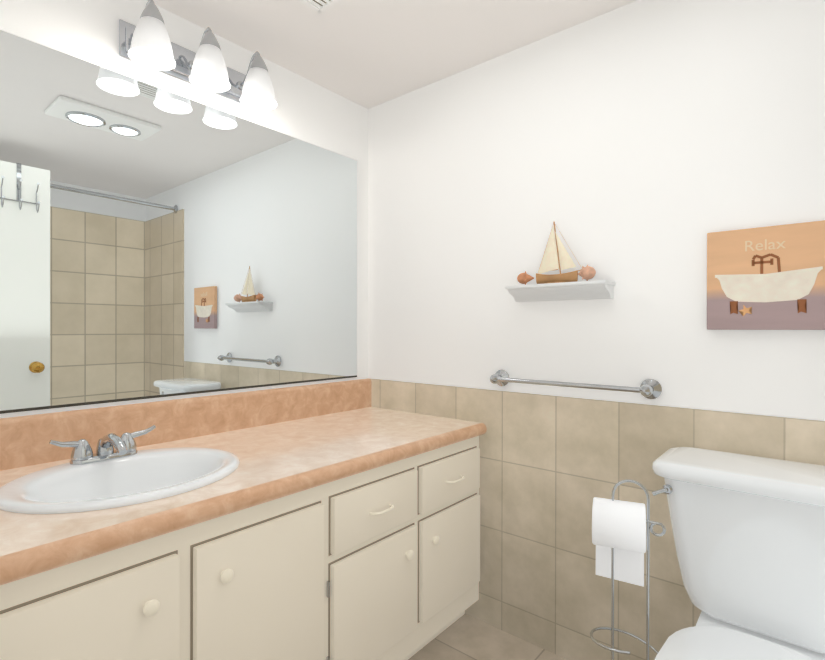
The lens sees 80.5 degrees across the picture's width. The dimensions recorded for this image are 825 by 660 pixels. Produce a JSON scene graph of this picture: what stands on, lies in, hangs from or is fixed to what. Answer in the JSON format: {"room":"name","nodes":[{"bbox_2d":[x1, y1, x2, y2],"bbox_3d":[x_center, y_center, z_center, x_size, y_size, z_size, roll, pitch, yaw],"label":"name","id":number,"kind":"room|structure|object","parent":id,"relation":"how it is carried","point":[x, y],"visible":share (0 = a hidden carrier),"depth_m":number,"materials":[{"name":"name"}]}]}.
{"room":"bathroom","nodes":[
{"label":"bathroom","id":0,"kind":"room"},
{"bbox_2d":[0,0,367,417],"bbox_3d":[-0.827,0.045,1.584,0.100,2.130,1.820,0,0,40],"label":"wall","id":1,"kind":"structure","parent":0,"point":[308,111],"depth_m":1.70,"materials":[{"name":"paint"}]},
{"bbox_2d":[0,30,356,413],"bbox_3d":[-0.725,-0.274,1.618,0.008,0.971,1.484,0,0,40],"label":"mirror","id":2,"kind":"object","parent":1,"relation":"attached to","point":[156,242],"visible":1,"depth_m":1.52,"materials":[{"name":"clear glass"}]},
{"bbox_2d":[118,0,276,109],"bbox_3d":[-0.654,-0.862,1.556,0.194,0.177,0.487,0,0,40],"label":"sconce","id":3,"kind":"object","parent":1,"relation":"attached to","point":[146,42],"visible":1,"depth_m":1.50,"materials":[{"name":"white glass"}]},
{"bbox_2d":[147,0,636,108],"bbox_3d":[0.163,-1.066,0.759,2.470,0.100,1.820,0,0,40],"label":"ceiling","id":4,"kind":"structure","parent":0,"point":[368,54],"depth_m":1.67,"materials":[{"name":"paint"}]},
{"bbox_2d":[300,0,339,12],"bbox_3d":[-0.276,-1.014,1.346,0.300,0.008,0.300,0,0,40],"label":"ceiling vent","id":5,"kind":"object","parent":4,"relation":"in","point":[319,6],"visible":1,"depth_m":1.51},
{"bbox_2d":[408,614,566,659],"bbox_3d":[0.159,1.164,0.764,2.470,0.100,1.820,0,0,40],"label":"floor","id":6,"kind":"structure","parent":0,"point":[465,637],"depth_m":1.71,"materials":[{"name":"tile"}]},
{"bbox_2d":[0,430,486,659],"bbox_3d":[-0.457,0.754,1.440,0.648,0.714,1.560,0,0,40],"label":"bathroom vanity","id":7,"kind":"object","parent":6,"relation":"on","point":[339,520],"depth_m":1.17,"materials":[{"name":"paint"}]},
{"bbox_2d":[0,406,483,573],"bbox_3d":[-0.462,0.375,1.444,0.589,0.044,1.564,0,0,40],"label":"countertop","id":8,"kind":"structure","parent":7,"relation":"on","point":[321,445],"depth_m":1.32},
{"bbox_2d":[49,425,155,464],"bbox_3d":[-0.772,0.302,1.253,0.155,0.072,0.248,0,0,40],"label":"faucet","id":9,"kind":"object","parent":8,"relation":"on","point":[126,452],"depth_m":1.26,"materials":[{"name":"silver metal"}]},
{"bbox_2d":[0,438,279,533],"bbox_3d":[-0.680,0.417,1.176,0.440,0.158,0.513,0,0,40],"label":"sink","id":10,"kind":"object","parent":8,"relation":"in","point":[37,495],"depth_m":1.21,"materials":[{"name":"white ceramic"}]},
{"bbox_2d":[590,480,665,659],"bbox_3d":[0.512,0.733,1.150,0.184,0.761,0.182,0,0,40],"label":"toilet paper stand","id":11,"kind":"object","parent":6,"relation":"on","point":[619,534],"visible":0.98,"depth_m":1.13,"materials":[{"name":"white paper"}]},
{"bbox_2d":[652,447,824,659],"bbox_3d":[0.696,0.726,0.986,0.480,0.778,0.766,0,0,40],"label":"toilet","id":12,"kind":"object","parent":6,"relation":"on","point":[749,534],"visible":1,"depth_m":1.13,"materials":[{"name":"ceramic"}]},
{"bbox_2d":[368,0,824,420],"bbox_3d":[0.775,0.049,1.499,2.670,2.130,0.100,0,0,40],"label":"wall","id":13,"kind":"structure","parent":0,"point":[637,151],"depth_m":1.55,"materials":[{"name":"paint"}]},
{"bbox_2d":[505,280,614,301],"bbox_3d":[0.481,-0.126,1.614,0.342,0.052,0.097,0,0,40],"label":"shelf","id":14,"kind":"object","parent":13,"relation":"attached to","point":[588,290],"visible":1,"depth_m":1.58,"materials":[{"name":"paint"}]},
{"bbox_2d":[517,271,533,284],"bbox_3d":[0.392,-0.179,1.688,0.056,0.052,0.047,0,0,40],"label":"seashell","id":15,"kind":"object","parent":14,"relation":"on","point":[524,278],"visible":0.98,"depth_m":1.68,"materials":[{"name":"orange"}]},
{"bbox_2d":[536,221,581,283],"bbox_3d":[0.485,-0.257,1.610,0.156,0.209,0.042,0,0,40],"label":"sailboat","id":16,"kind":"object","parent":14,"relation":"on","point":[552,256],"visible":0.9,"depth_m":1.61,"materials":[{"name":"beige fabric"}]},
{"bbox_2d":[578,264,595,280],"bbox_3d":[0.552,-0.181,1.550,0.063,0.058,0.053,0,0,40],"label":"seashell","id":17,"kind":"object","parent":14,"relation":"on","point":[587,273],"visible":0.96,"depth_m":1.53,"materials":[{"name":"orange"}]},
{"bbox_2d":[490,369,661,398],"bbox_3d":[0.500,0.177,1.601,0.569,0.062,0.078,0,0,40],"label":"towel rail","id":18,"kind":"object","parent":13,"relation":"attached to","point":[649,388],"visible":1,"depth_m":1.53,"materials":[{"name":"silver metal"}]},
{"bbox_2d":[369,378,824,422],"bbox_3d":[0.496,0.228,1.665,1.830,0.004,0.002,0,0,40],"label":"cap","id":19,"kind":"object","parent":13,"relation":"attached to","point":[619,402],"visible":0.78,"depth_m":1.51,"materials":[{"name":"beige tile"}]},
{"bbox_2d":[370,379,824,659],"bbox_3d":[0.495,0.669,1.667,1.830,0.886,0.002,0,0,40],"label":"tile wainscot","id":20,"kind":"structure","parent":13,"relation":"attached to","point":[551,468],"depth_m":1.63,"materials":[{"name":"beige tile"}]},
{"bbox_2d":[707,220,824,329],"bbox_3d":[0.929,-0.136,1.280,0.266,0.270,0.023,0,0,40],"label":"picture","id":21,"kind":"object","parent":13,"relation":"attached to","point":[767,278],"visible":1,"depth_m":1.27,"materials":[{"name":"paper"}]}
]}

